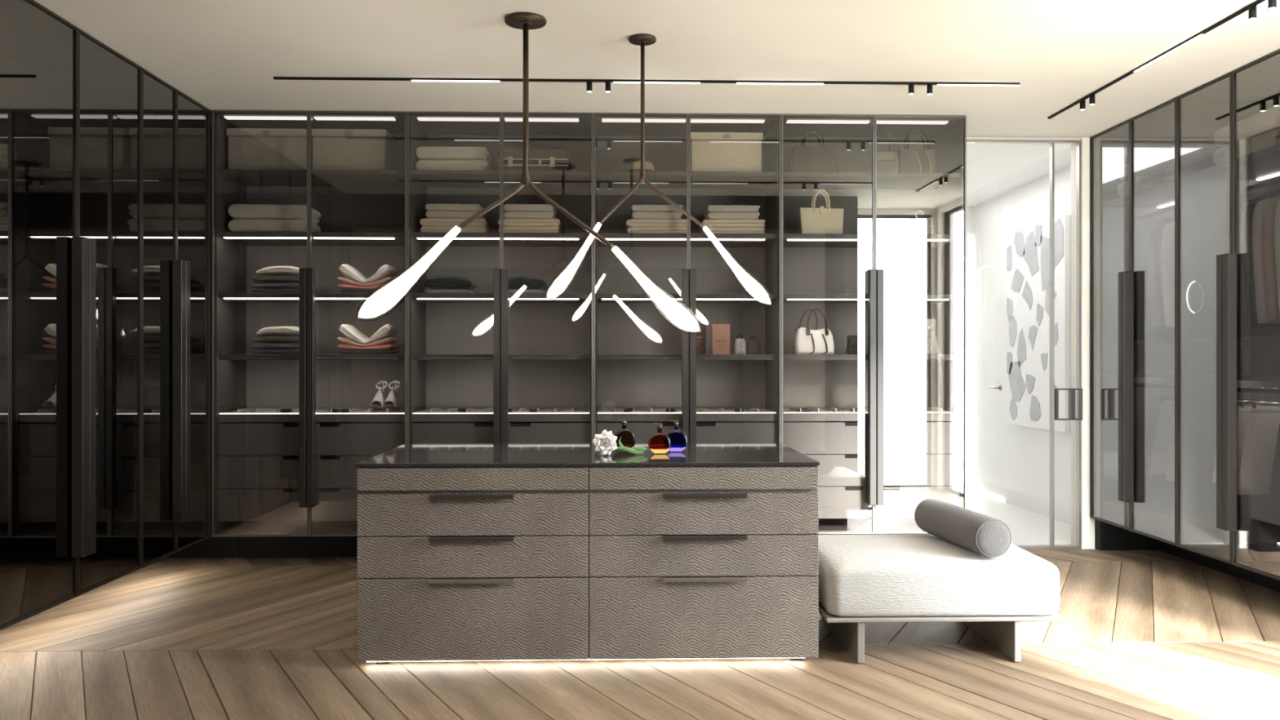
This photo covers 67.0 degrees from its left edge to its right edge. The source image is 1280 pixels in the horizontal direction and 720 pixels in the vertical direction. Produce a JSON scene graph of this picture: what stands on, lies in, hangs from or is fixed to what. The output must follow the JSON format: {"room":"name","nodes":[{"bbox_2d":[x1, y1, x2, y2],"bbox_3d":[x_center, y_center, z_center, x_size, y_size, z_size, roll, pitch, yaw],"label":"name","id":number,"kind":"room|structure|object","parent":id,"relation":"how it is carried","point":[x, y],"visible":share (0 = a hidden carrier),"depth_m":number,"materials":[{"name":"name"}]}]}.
{"room":"walk-in closet","nodes":[
{"label":"walk-in closet","id":0,"kind":"room"},
{"bbox_2d":[0,489,1279,719],"bbox_3d":[0.341,1.310,2.560,6.986,0.120,13.300,0,0,-2],"label":"floor","id":1,"kind":"structure","parent":0,"point":[1143,634],"depth_m":3.95,"materials":[{"name":"brown wood"}]},
{"bbox_2d":[0,0,142,630],"bbox_3d":[-2.745,-0.113,4.283,0.608,2.723,1.152,0,0,-2],"label":"wardrobe","id":2,"kind":"object","parent":1,"relation":"on","point":[71,104],"visible":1,"depth_m":4.19,"materials":[{"name":"black glass"}]},
{"bbox_2d":[142,67,210,568],"bbox_3d":[-2.772,-0.113,5.275,0.608,2.723,0.824,0,0,-2],"label":"wardrobe","id":3,"kind":"object","parent":1,"relation":"on","point":[176,127],"visible":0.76,"depth_m":5.20,"materials":[{"name":"black glass"}]},
{"bbox_2d":[211,110,407,557],"bbox_3d":[-1.961,-0.113,5.941,1.142,2.723,0.555,0,0,-2],"label":"wardrobe","id":4,"kind":"object","parent":1,"relation":"on","point":[290,433],"visible":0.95,"depth_m":5.83,"materials":[{"name":"grey glass"}]},
{"bbox_2d":[226,128,312,169],"bbox_3d":[-2.257,-1.266,5.973,0.478,0.258,0.304,0,0,-2],"label":"storage box","id":5,"kind":"object","parent":4,"relation":"on","point":[247,148],"visible":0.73,"depth_m":5.83,"materials":[{"name":"beige fabric"}]},
{"bbox_2d":[227,218,321,231],"bbox_3d":[-2.252,-0.810,5.965,0.477,0.090,0.303,0,0,-2],"label":"bath towel","id":6,"kind":"object","parent":4,"relation":"on","point":[236,224],"visible":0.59,"depth_m":5.82,"materials":[{"name":"fabric"}]},
{"bbox_2d":[227,204,320,223],"bbox_3d":[-2.254,-0.900,5.969,0.478,0.089,0.302,0,0,-2],"label":"bath towel","id":7,"kind":"object","parent":6,"relation":"on","point":[277,211],"visible":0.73,"depth_m":5.82,"materials":[{"name":"fabric"}]},
{"bbox_2d":[218,354,404,359],"bbox_3d":[-1.962,-0.017,5.982,1.104,0.034,0.438,0,0,-2],"label":"shelf","id":8,"kind":"object","parent":4,"relation":"attached to","point":[221,357],"depth_m":5.77,"materials":[{"name":"grey wood"}]},
{"bbox_2d":[218,293,404,302],"bbox_3d":[-1.962,-0.385,5.982,1.104,0.030,0.438,0,0,-2],"label":"shelf","id":9,"kind":"object","parent":4,"relation":"attached to","point":[223,297],"depth_m":5.77,"materials":[{"name":"grey wood"}]},
{"bbox_2d":[218,231,404,245],"bbox_3d":[-1.962,-0.748,5.982,1.104,0.032,0.438,0,0,-2],"label":"shelf","id":10,"kind":"object","parent":4,"relation":"attached to","point":[233,238],"depth_m":5.79,"materials":[{"name":"grey wood"}]},
{"bbox_2d":[218,168,404,186],"bbox_3d":[-1.962,-1.123,5.982,1.104,0.025,0.438,0,0,-2],"label":"shelf","id":11,"kind":"object","parent":4,"relation":"attached to","point":[237,177],"depth_m":5.89,"materials":[{"name":"grey wood"}]},
{"bbox_2d":[219,408,404,414],"bbox_3d":[-1.962,0.309,5.986,1.096,0.030,0.425,0,0,-2],"label":"display tray","id":12,"kind":"object","parent":4,"relation":"on","point":[222,411],"depth_m":5.80,"materials":[{"name":"grey fabric"}]},
{"bbox_2d":[311,128,397,169],"bbox_3d":[-1.764,-1.266,5.987,0.452,0.258,0.304,0,0,-2],"label":"storage box","id":13,"kind":"object","parent":4,"relation":"on","point":[332,148],"visible":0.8,"depth_m":5.84,"materials":[{"name":"beige fabric"}]},
{"bbox_2d":[340,288,382,293],"bbox_3d":[-1.659,-0.416,5.957,0.312,0.030,0.254,0,0,-2],"label":"sweater","id":14,"kind":"object","parent":4,"relation":"on","point":[348,291],"visible":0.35,"depth_m":5.83,"materials":[{"name":"grey fabric"}]},
{"bbox_2d":[337,283,391,289],"bbox_3d":[-1.669,-0.447,5.956,0.328,0.035,0.252,0,0,-2],"label":"sweater","id":15,"kind":"object","parent":14,"relation":"on","point":[344,286],"visible":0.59,"depth_m":5.83,"materials":[{"name":"pink fabric"}]},
{"bbox_2d":[337,276,397,286],"bbox_3d":[-1.670,-0.476,5.956,0.328,0.057,0.254,0,0,-2],"label":"sweater","id":16,"kind":"object","parent":15,"relation":"on","point":[344,280],"visible":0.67,"depth_m":5.84,"materials":[{"name":"brown fabric"}]},
{"bbox_2d":[338,263,397,284],"bbox_3d":[-1.669,-0.525,5.956,0.304,0.124,0.258,0,0,-2],"label":"sweater","id":17,"kind":"object","parent":16,"relation":"on","point":[386,270],"visible":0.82,"depth_m":5.85,"materials":[{"name":"white fabric"}]},
{"bbox_2d":[340,349,399,354],"bbox_3d":[-1.660,-0.050,5.956,0.312,0.030,0.254,0,0,-2],"label":"sweater","id":18,"kind":"object","parent":4,"relation":"on","point":[349,351],"visible":0.93,"depth_m":5.84,"materials":[{"name":"grey fabric"}]},
{"bbox_2d":[337,343,399,350],"bbox_3d":[-1.670,-0.081,5.956,0.328,0.035,0.254,0,0,-2],"label":"sweater","id":19,"kind":"object","parent":18,"relation":"on","point":[386,346],"visible":0.9,"depth_m":5.84,"materials":[{"name":"pink fabric"}]},
{"bbox_2d":[337,337,399,346],"bbox_3d":[-1.670,-0.110,5.956,0.326,0.056,0.253,0,0,-2],"label":"sweater","id":20,"kind":"object","parent":19,"relation":"on","point":[347,340],"visible":0.91,"depth_m":5.84,"materials":[{"name":"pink fabric"}]},
{"bbox_2d":[339,324,396,343],"bbox_3d":[-1.669,-0.159,5.957,0.302,0.125,0.257,0,0,-2],"label":"sweater","id":21,"kind":"object","parent":20,"relation":"on","point":[388,331],"visible":0.95,"depth_m":5.85,"materials":[{"name":"white fabric"}]},
{"bbox_2d":[407,111,593,443],"bbox_3d":[-0.837,-0.113,5.972,1.103,2.723,0.555,0,0,-2],"label":"wardrobe","id":22,"kind":"object","parent":1,"relation":"on","point":[490,364],"visible":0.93,"depth_m":6.22,"materials":[{"name":"grey glass"}]},
{"bbox_2d":[423,288,473,293],"bbox_3d":[-1.175,-0.417,5.970,0.278,0.031,0.254,0,0,-2],"label":"sweater","id":23,"kind":"object","parent":22,"relation":"on","point":[433,291],"visible":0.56,"depth_m":5.85,"materials":[{"name":"grey fabric"}]},
{"bbox_2d":[422,275,475,290],"bbox_3d":[-1.171,-0.475,5.970,0.294,0.089,0.255,0,0,-2],"label":"sweater","id":24,"kind":"object","parent":23,"relation":"on","point":[446,282],"visible":0.86,"depth_m":5.85,"materials":[{"name":"grey fabric"}]},
{"bbox_2d":[415,160,492,170],"bbox_3d":[-1.149,-1.177,5.996,0.434,0.081,0.302,0,0,-2],"label":"bath towel","id":25,"kind":"object","parent":22,"relation":"on","point":[442,165],"visible":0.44,"depth_m":5.85,"materials":[{"name":"fabric"}]},
{"bbox_2d":[415,146,492,166],"bbox_3d":[-1.151,-1.258,6.000,0.434,0.081,0.302,0,0,-2],"label":"bath towel","id":26,"kind":"object","parent":25,"relation":"on","point":[424,153],"visible":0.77,"depth_m":5.85,"materials":[{"name":"fabric"}]},
{"bbox_2d":[420,226,488,232],"bbox_3d":[-1.141,-0.789,5.996,0.389,0.047,0.302,0,0,-2],"label":"blanket","id":27,"kind":"object","parent":22,"relation":"on","point":[424,228],"visible":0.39,"depth_m":5.85,"materials":[{"name":"beige fabric"}]},
{"bbox_2d":[419,217,490,231],"bbox_3d":[-1.141,-0.837,5.999,0.396,0.047,0.302,0,0,-2],"label":"blanket","id":28,"kind":"object","parent":27,"relation":"on","point":[424,221],"visible":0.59,"depth_m":5.85,"materials":[{"name":"beige fabric"}]},
{"bbox_2d":[412,354,590,359],"bbox_3d":[-0.838,-0.017,6.013,1.065,0.034,0.438,0,0,-2],"label":"shelf","id":29,"kind":"object","parent":22,"relation":"attached to","point":[415,357],"depth_m":5.80,"materials":[{"name":"grey wood"}]},
{"bbox_2d":[412,293,590,302],"bbox_3d":[-0.838,-0.385,6.013,1.065,0.030,0.438,0,0,-2],"label":"shelf","id":30,"kind":"object","parent":22,"relation":"attached to","point":[416,297],"depth_m":5.80,"materials":[{"name":"grey wood"}]},
{"bbox_2d":[412,232,590,246],"bbox_3d":[-0.838,-0.748,6.013,1.065,0.032,0.438,0,0,-2],"label":"shelf","id":31,"kind":"object","parent":22,"relation":"attached to","point":[420,239],"depth_m":5.83,"materials":[{"name":"grey wood"}]},
{"bbox_2d":[412,169,590,187],"bbox_3d":[-0.838,-1.123,6.013,1.065,0.025,0.438,0,0,-2],"label":"shelf","id":32,"kind":"object","parent":22,"relation":"attached to","point":[424,178],"depth_m":5.93,"materials":[{"name":"grey wood"}]},
{"bbox_2d":[413,408,590,413],"bbox_3d":[-0.838,0.309,6.017,1.057,0.030,0.425,0,0,-2],"label":"display tray","id":33,"kind":"object","parent":22,"relation":"on","point":[415,410],"depth_m":5.89,"materials":[{"name":"grey fabric"}]},
{"bbox_2d":[508,288,546,293],"bbox_3d":[-0.723,-0.417,5.982,0.278,0.031,0.252,0,0,-2],"label":"sweater","id":34,"kind":"object","parent":22,"relation":"on","point":[520,291],"visible":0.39,"depth_m":5.86,"materials":[{"name":"grey fabric"}]},
{"bbox_2d":[508,275,547,290],"bbox_3d":[-0.717,-0.475,5.983,0.292,0.089,0.256,0,0,-2],"label":"sweater","id":35,"kind":"object","parent":34,"relation":"on","point":[517,282],"visible":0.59,"depth_m":5.86,"materials":[{"name":"grey fabric"}]},
{"bbox_2d":[497,226,560,232],"bbox_3d":[-0.680,-0.789,6.009,0.370,0.047,0.302,0,0,-2],"label":"blanket","id":36,"kind":"object","parent":22,"relation":"on","point":[506,228],"visible":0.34,"depth_m":5.86,"materials":[{"name":"beige fabric"}]},
{"bbox_2d":[497,218,561,231],"bbox_3d":[-0.680,-0.837,6.011,0.378,0.047,0.302,0,0,-2],"label":"blanket","id":37,"kind":"object","parent":36,"relation":"on","point":[507,222],"visible":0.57,"depth_m":5.86,"materials":[{"name":"beige fabric"}]},
{"bbox_2d":[497,147,570,170],"bbox_3d":[-0.651,-1.214,5.998,0.430,0.154,0.304,0,0,-2],"label":"suitcase","id":38,"kind":"object","parent":22,"relation":"on","point":[540,158],"visible":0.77,"depth_m":5.87,"materials":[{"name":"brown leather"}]},
{"bbox_2d":[355,442,819,664],"bbox_3d":[-0.219,0.833,4.379,1.880,0.832,0.958,0,0,-2],"label":"dresser","id":39,"kind":"object","parent":1,"relation":"on","point":[466,552],"visible":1,"depth_m":3.93,"materials":[{"name":"grey wood"}]},
{"bbox_2d":[592,429,648,455],"bbox_3d":[-0.075,0.359,4.227,0.262,0.112,0.067,0,0,-20],"label":"peony","id":40,"kind":"object","parent":39,"relation":"on","point":[610,446],"visible":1,"depth_m":4.20,"materials":[{"name":"white plant"}]},
{"bbox_2d":[648,422,671,453],"bbox_3d":[0.087,0.349,4.304,0.102,0.134,0.041,0,0,-2],"label":"perfume bottle","id":41,"kind":"object","parent":39,"relation":"on","point":[659,442],"visible":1,"depth_m":4.29,"materials":[{"name":"orange glass"}]},
{"bbox_2d":[593,112,781,443],"bbox_3d":[0.278,-0.113,6.003,1.123,2.723,0.555,0,0,-2],"label":"wardrobe","id":42,"kind":"object","parent":1,"relation":"on","point":[651,371],"visible":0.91,"depth_m":6.25,"materials":[{"name":"grey glass"}]},
{"bbox_2d":[626,226,686,233],"bbox_3d":[0.101,-0.789,6.030,0.372,0.047,0.302,0,0,-2],"label":"blanket","id":43,"kind":"object","parent":42,"relation":"on","point":[630,229],"visible":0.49,"depth_m":5.88,"materials":[{"name":"beige fabric"}]},
{"bbox_2d":[625,218,686,231],"bbox_3d":[0.101,-0.836,6.033,0.381,0.047,0.302,0,0,-2],"label":"blanket","id":44,"kind":"object","parent":43,"relation":"on","point":[631,222],"visible":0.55,"depth_m":5.88,"materials":[{"name":"beige fabric"}]},
{"bbox_2d":[597,407,774,413],"bbox_3d":[0.277,0.309,6.047,1.077,0.030,0.425,0,0,-2],"label":"display tray","id":45,"kind":"object","parent":42,"relation":"on","point":[601,410],"depth_m":5.89,"materials":[{"name":"grey fabric"}]},
{"bbox_2d":[596,354,776,359],"bbox_3d":[0.277,-0.017,6.044,1.085,0.034,0.438,0,0,-2],"label":"shelf","id":46,"kind":"object","parent":42,"relation":"attached to","point":[599,357],"depth_m":5.83,"materials":[{"name":"grey wood"}]},
{"bbox_2d":[596,293,776,302],"bbox_3d":[0.277,-0.385,6.044,1.085,0.030,0.438,0,0,-2],"label":"shelf","id":47,"kind":"object","parent":42,"relation":"attached to","point":[601,298],"depth_m":5.83,"materials":[{"name":"grey wood"}]},
{"bbox_2d":[596,232,776,247],"bbox_3d":[0.277,-0.748,6.044,1.085,0.032,0.438,0,0,-2],"label":"shelf","id":48,"kind":"object","parent":42,"relation":"attached to","point":[618,239],"depth_m":5.88,"materials":[{"name":"grey wood"}]},
{"bbox_2d":[596,171,776,188],"bbox_3d":[0.277,-1.123,6.044,1.085,0.025,0.438,0,0,-2],"label":"shelf","id":49,"kind":"object","parent":42,"relation":"attached to","point":[605,180],"depth_m":5.97,"materials":[{"name":"grey wood"}]},
{"bbox_2d":[711,319,729,354],"bbox_3d":[0.496,-0.143,5.951,0.112,0.216,0.056,0,0,-3],"label":"paper bag","id":50,"kind":"object","parent":42,"relation":"on","point":[720,333],"visible":1,"depth_m":5.92,"materials":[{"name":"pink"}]},
{"bbox_2d":[688,132,763,172],"bbox_3d":[0.526,-1.264,6.050,0.446,0.253,0.304,0,0,-2],"label":"storage box","id":51,"kind":"object","parent":42,"relation":"on","point":[709,151],"visible":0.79,"depth_m":5.91,"materials":[{"name":"beige fabric"}]},
{"bbox_2d":[700,226,764,233],"bbox_3d":[0.568,-0.788,6.043,0.383,0.047,0.302,0,0,-2],"label":"blanket","id":52,"kind":"object","parent":42,"relation":"on","point":[713,229],"visible":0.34,"depth_m":5.89,"materials":[{"name":"beige fabric"}]},
{"bbox_2d":[697,219,765,232],"bbox_3d":[0.569,-0.836,6.046,0.391,0.047,0.302,0,0,-2],"label":"blanket","id":53,"kind":"object","parent":52,"relation":"on","point":[708,223],"visible":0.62,"depth_m":5.90,"materials":[{"name":"beige fabric"}]},
{"bbox_2d":[781,114,966,534],"bbox_3d":[1.401,-0.113,6.033,1.119,2.723,0.555,0,0,-2],"label":"wardrobe","id":54,"kind":"object","parent":1,"relation":"on","point":[886,433],"visible":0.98,"depth_m":6.00,"materials":[{"name":"grey glass"}]},
{"bbox_2d":[787,129,837,172],"bbox_3d":[1.073,-1.280,6.017,0.296,0.286,0.146,0,0,-2],"label":"handbag","id":55,"kind":"object","parent":54,"relation":"on","point":[802,158],"visible":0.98,"depth_m":5.96,"materials":[{"name":"grey leather"}]},
{"bbox_2d":[792,307,834,354],"bbox_3d":[1.078,-0.177,6.003,0.237,0.287,0.141,0,0,-2],"label":"handbag","id":56,"kind":"object","parent":54,"relation":"on","point":[806,340],"visible":1,"depth_m":5.96,"materials":[{"name":"white leather"}]},
{"bbox_2d":[797,189,844,233],"bbox_3d":[1.120,-0.910,5.998,0.272,0.290,0.109,0,0,-2],"label":"handbag","id":57,"kind":"object","parent":54,"relation":"on","point":[811,220],"visible":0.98,"depth_m":5.95,"materials":[{"name":"beige leather"}]},
{"bbox_2d":[783,407,958,412],"bbox_3d":[1.399,0.309,6.078,1.073,0.030,0.425,0,0,-2],"label":"display tray","id":58,"kind":"object","parent":54,"relation":"on","point":[785,409],"depth_m":5.98,"materials":[{"name":"grey fabric"}]},
{"bbox_2d":[783,354,959,359],"bbox_3d":[1.399,-0.017,6.075,1.081,0.034,0.438,0,0,-2],"label":"shelf","id":59,"kind":"object","parent":54,"relation":"attached to","point":[786,357],"depth_m":5.85,"materials":[{"name":"grey wood"}]},
{"bbox_2d":[783,293,959,303],"bbox_3d":[1.399,-0.385,6.075,1.081,0.030,0.438,0,0,-2],"label":"shelf","id":60,"kind":"object","parent":54,"relation":"attached to","point":[788,298],"depth_m":5.87,"materials":[{"name":"grey wood"}]},
{"bbox_2d":[783,233,959,248],"bbox_3d":[1.399,-0.748,6.075,1.081,0.032,0.438,0,0,-2],"label":"shelf","id":61,"kind":"object","parent":54,"relation":"attached to","point":[790,240],"depth_m":5.96,"materials":[{"name":"grey wood"}]},
{"bbox_2d":[783,172,959,189],"bbox_3d":[1.399,-1.123,6.075,1.081,0.025,0.438,0,0,-2],"label":"shelf","id":62,"kind":"object","parent":54,"relation":"attached to","point":[792,180],"depth_m":5.99,"materials":[{"name":"grey wood"}]},
{"bbox_2d":[866,128,898,173],"bbox_3d":[1.511,-1.286,6.018,0.188,0.297,0.121,0,0,-2],"label":"handbag","id":63,"kind":"object","parent":54,"relation":"on","point":[887,161],"visible":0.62,"depth_m":5.97,"materials":[{"name":"brown leather"}]},
{"bbox_2d":[884,308,940,354],"bbox_3d":[1.704,-0.179,6.054,0.304,0.288,0.174,0,0,-5],"label":"handbag","id":64,"kind":"object","parent":54,"relation":"on","point":[905,335],"visible":1,"depth_m":5.99,"materials":[{"name":"grey leather"}]},
{"bbox_2d":[897,128,937,173],"bbox_3d":[1.724,-1.284,6.031,0.236,0.295,0.153,0,0,-2],"label":"handbag","id":65,"kind":"object","parent":54,"relation":"on","point":[911,160],"visible":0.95,"depth_m":5.99,"materials":[{"name":"brown leather"}]},
{"bbox_2d":[817,534,1064,663],"bbox_3d":[1.246,1.040,4.335,0.986,0.420,0.742,0,0,-2],"label":"upholstered bench","id":66,"kind":"object","parent":1,"relation":"on","point":[862,579],"visible":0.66,"depth_m":3.97,"materials":[{"name":"white fabric"}]},
{"bbox_2d":[817,534,1059,617],"bbox_3d":[1.249,0.944,4.335,0.971,0.230,0.742,0,0,-2],"label":"cushion","id":67,"kind":"object","parent":66,"relation":"on","point":[859,575],"depth_m":3.97,"materials":[{"name":"white fabric"}]},
{"bbox_2d":[914,498,1011,557],"bbox_3d":[1.435,0.746,4.341,0.166,0.167,0.632,0,0,-8],"label":"bolster cushion","id":68,"kind":"object","parent":66,"relation":"on","point":[988,536],"visible":1,"depth_m":4.16,"materials":[{"name":"fabric"}]},
{"bbox_2d":[1089,97,1251,582],"bbox_3d":[3.266,-0.113,5.918,0.648,2.723,0.977,0,0,-2],"label":"wardrobe","id":69,"kind":"object","parent":1,"relation":"on","point":[1135,361],"visible":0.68,"depth_m":6.38,"materials":[{"name":"grey glass"}]},
{"bbox_2d":[1098,338,1174,344],"bbox_3d":[3.308,-0.110,5.919,0.531,0.020,0.937,0,0,-2],"label":"shelf","id":70,"kind":"object","parent":69,"relation":"attached to","point":[1101,341],"depth_m":5.92,"materials":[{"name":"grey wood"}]},
{"bbox_2d":[1098,372,1174,378],"bbox_3d":[3.308,0.092,5.919,0.531,0.025,0.937,0,0,-2],"label":"shelf","id":71,"kind":"object","parent":69,"relation":"attached to","point":[1101,375],"depth_m":5.92,"materials":[{"name":"grey wood"}]},
{"bbox_2d":[1098,178,1174,207],"bbox_3d":[3.308,-1.021,5.919,0.531,0.026,0.937,0,0,-2],"label":"shelf","id":72,"kind":"object","parent":69,"relation":"attached to","point":[1161,195],"depth_m":6.07,"materials":[{"name":"grey plastic"}]},
{"bbox_2d":[1116,175,1167,195],"bbox_3d":[3.257,-1.087,6.071,0.403,0.105,0.282,0,0,-2],"label":"bath towel","id":73,"kind":"object","parent":69,"relation":"on","point":[1141,182],"visible":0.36,"depth_m":5.94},
{"bbox_2d":[1117,158,1172,181],"bbox_3d":[3.262,-1.192,6.071,0.402,0.104,0.282,0,0,-2],"label":"bath towel","id":74,"kind":"object","parent":73,"relation":"on","point":[1143,166],"visible":0.44,"depth_m":5.95,"materials":[{"name":"fabric"}]},
{"bbox_2d":[1147,216,1174,328],"bbox_3d":[3.306,-0.574,5.842,0.468,0.763,0.078,0,0,-2],"label":"jacket","id":75,"kind":"object","parent":69,"relation":"hanging from","point":[1154,267],"visible":0.25,"depth_m":5.82,"materials":[{"name":"grey fabric"}]},
{"bbox_2d":[1150,396,1174,474],"bbox_3d":[3.303,0.422,5.923,0.360,0.555,0.078,0,0,-2],"label":"skirt","id":76,"kind":"object","parent":69,"relation":"hanging from","point":[1166,410],"visible":0.24,"depth_m":5.91,"materials":[{"name":"grey fabric"}]},
{"bbox_2d":[1160,217,1174,327],"bbox_3d":[3.311,-0.574,5.707,0.466,0.763,0.086,0,0,-2],"label":"jacket","id":77,"kind":"object","parent":69,"relation":"hanging from","point":[1167,248],"visible":0.25,"depth_m":5.68,"materials":[{"name":"grey fabric"}]},
{"bbox_2d":[1176,48,1279,591],"bbox_3d":[3.293,-0.113,4.945,0.648,2.723,0.962,0,0,-2],"label":"wardrobe","id":78,"kind":"object","parent":1,"relation":"on","point":[1218,353],"visible":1,"depth_m":5.40,"materials":[{"name":"grey glass"}]},
{"bbox_2d":[1186,334,1279,342],"bbox_3d":[3.334,-0.110,4.946,0.531,0.020,0.922,0,0,-2],"label":"shelf","id":79,"kind":"object","parent":78,"relation":"attached to","point":[1190,338],"depth_m":5.14,"materials":[{"name":"grey wood"}]},
{"bbox_2d":[1186,374,1279,382],"bbox_3d":[3.334,0.092,4.946,0.531,0.025,0.922,0,0,-2],"label":"shelf","id":80,"kind":"object","parent":78,"relation":"attached to","point":[1190,378],"depth_m":5.12,"materials":[{"name":"grey wood"}]},
{"bbox_2d":[1186,145,1279,179],"bbox_3d":[3.334,-1.021,4.946,0.531,0.026,0.922,0,0,-2],"label":"shelf","id":81,"kind":"object","parent":78,"relation":"attached to","point":[1264,164],"depth_m":5.13,"materials":[{"name":"glass"}]},
{"bbox_2d":[1213,127,1279,164],"bbox_3d":[3.288,-1.087,4.962,0.402,0.105,0.521,0,0,-2],"label":"bath towel","id":82,"kind":"object","parent":78,"relation":"on","point":[1269,139],"visible":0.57,"depth_m":4.88,"materials":[{"name":"fabric"}]},
{"bbox_2d":[1213,106,1279,146],"bbox_3d":[3.292,-1.192,4.961,0.402,0.105,0.521,0,0,-2],"label":"bath towel","id":83,"kind":"object","parent":82,"relation":"on","point":[1268,120],"visible":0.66,"depth_m":4.89,"materials":[{"name":"fabric"}]},
{"bbox_2d":[1237,387,1279,493],"bbox_3d":[3.328,0.421,5.085,0.380,0.553,0.076,0,0,-2],"label":"garment","id":84,"kind":"object","parent":78,"relation":"hanging from","point":[1263,424],"visible":0.96,"depth_m":5.07,"materials":[{"name":"grey fabric"}]},
{"bbox_2d":[1237,386,1279,494],"bbox_3d":[3.325,0.432,5.184,0.379,0.575,0.076,0,0,-2],"label":"skirt","id":85,"kind":"object","parent":78,"relation":"hanging from","point":[1243,411],"visible":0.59,"depth_m":5.17,"materials":[{"name":"grey fabric"}]},
{"bbox_2d":[1242,188,1279,326],"bbox_3d":[3.331,-0.564,4.963,0.468,0.783,0.078,0,0,-2],"label":"jacket","id":86,"kind":"object","parent":78,"relation":"hanging from","point":[1251,306],"visible":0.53,"depth_m":4.94,"materials":[{"name":"grey fabric"}]},
{"bbox_2d":[1252,189,1279,324],"bbox_3d":[3.333,-0.570,4.888,0.466,0.772,0.078,0,0,-2],"label":"jacket","id":87,"kind":"object","parent":78,"relation":"hanging from","point":[1260,291],"visible":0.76,"depth_m":4.87,"materials":[{"name":"brown fabric"}]},
{"bbox_2d":[1262,191,1279,323],"bbox_3d":[3.334,-0.569,4.813,0.466,0.773,0.077,0,0,-2],"label":"jacket","id":88,"kind":"object","parent":78,"relation":"hanging from","point":[1269,211],"visible":0.91,"depth_m":4.79,"materials":[{"name":"brown fabric"}]},
{"bbox_2d":[1266,404,1279,521],"bbox_3d":[3.354,0.477,4.873,0.402,0.664,0.080,0,0,-2],"label":"skirt","id":89,"kind":"object","parent":78,"relation":"hanging from","point":[1273,506],"visible":1,"depth_m":4.86,"materials":[{"name":"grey fabric"}]},
{"bbox_2d":[1274,198,1279,319],"bbox_3d":[3.338,-0.570,4.728,0.465,0.772,0.088,0,0,-2],"label":"jacket","id":90,"kind":"object","parent":78,"relation":"hanging from","point":[1277,225],"visible":1,"depth_m":4.72,"materials":[{"name":"brown fabric"}]},
{"bbox_2d":[33,0,1279,206],"bbox_3d":[0.339,-1.550,2.620,6.986,0.150,13.420,0,0,-2],"label":"ceiling","id":91,"kind":"structure","parent":0,"point":[223,55],"depth_m":4.68,"materials":[{"name":"beige paint"}]},
{"bbox_2d":[355,12,702,334],"bbox_3d":[-0.468,-0.794,4.183,1.484,1.362,0.192,0,0,-2],"label":"pendant lamp","id":92,"kind":"object","parent":91,"relation":"hanging from","point":[526,21],"visible":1,"depth_m":4.17,"materials":[{"name":"glass"}]},
{"bbox_2d":[273,76,1020,94],"bbox_3d":[0.056,-1.442,5.093,3.931,0.064,0.029,0,0,-2],"label":"track light","id":93,"kind":"object","parent":91,"relation":"attached to","point":[607,82],"visible":1,"depth_m":5.09,"materials":[{"name":"black paint"}]},
{"bbox_2d":[545,33,772,305],"bbox_3d":[0.082,-0.861,4.424,1.042,1.228,0.126,0,0,3],"label":"pendant lamp","id":94,"kind":"object","parent":91,"relation":"hanging from","point":[642,40],"visible":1,"depth_m":4.42,"materials":[{"name":"brown metal"}]},
{"bbox_2d":[1047,0,1276,119],"bbox_3d":[2.520,-1.442,4.571,0.029,0.064,2.600,0,0,-2],"label":"track light","id":95,"kind":"object","parent":91,"relation":"attached to","point":[1272,4],"visible":1,"depth_m":4.55,"materials":[{"name":"black paint"}]},
{"bbox_2d":[597,135,1095,549],"bbox_3d":[0.234,-0.113,6.404,6.686,2.765,0.150,0,0,-2],"label":"door frame","id":96,"kind":"structure","parent":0,"point":[1073,146],"depth_m":6.47,"materials":[{"name":"beige paint"}]},
{"bbox_2d":[166,127,239,557],"bbox_3d":[-2.825,-0.112,6.179,0.556,2.723,0.129,0,0,-2],"label":"trim","id":97,"kind":"structure","parent":96,"relation":"attached to","point":[212,547],"depth_m":6.12,"materials":[{"name":"black paint"}]},
{"bbox_2d":[966,139,1082,549],"bbox_3d":[2.457,-0.103,6.395,0.934,2.706,0.070,0,0,-2],"label":"door","id":98,"kind":"structure","parent":96,"relation":"in","point":[1054,393],"depth_m":6.40,"materials":[{"name":"silver metal"}]},
{"bbox_2d":[1081,137,1089,548],"bbox_3d":[2.951,-0.112,6.401,0.051,2.723,0.006,0,0,-2],"label":"trim","id":99,"kind":"structure","parent":96,"relation":"attached to","point":[1085,140],"depth_m":6.40,"materials":[{"name":"beige paint"}]},
{"bbox_2d":[1094,519,1159,550],"bbox_3d":[3.295,1.147,6.380,0.562,0.206,0.064,0,0,-2],"label":"trim","id":100,"kind":"structure","parent":96,"relation":"attached to","point":[1108,536],"depth_m":6.34,"materials":[{"name":"black paint"}]},
{"bbox_2d":[966,206,972,489],"bbox_3d":[2.421,-0.113,7.965,1.620,2.765,2.850,0,0,-2],"label":"wall","id":101,"kind":"structure","parent":0,"point":[969,209],"depth_m":9.29,"materials":[{"name":"white paint"}]},
{"bbox_2d":[972,164,1071,525],"bbox_3d":[3.292,-0.113,7.944,0.120,2.765,2.700,0,0,-2],"label":"wall","id":102,"kind":"structure","parent":0,"point":[1027,449],"depth_m":8.04,"materials":[{"name":"white paint"}]},
{"bbox_2d":[974,262,1004,500],"bbox_3d":[3.202,0.193,8.897,0.108,2.105,0.750,0,0,-2],"label":"door","id":103,"kind":"structure","parent":102,"relation":"in","point":[989,282],"depth_m":8.89,"materials":[{"name":"white paint"}]},
{"bbox_2d":[1006,213,1070,432],"bbox_3d":[3.210,-0.275,7.837,0.048,1.650,1.090,0,0,-2],"label":"painting","id":104,"kind":"object","parent":102,"relation":"attached to","point":[1028,248],"visible":0.94,"depth_m":7.79,"materials":[{"name":"white fabric"}]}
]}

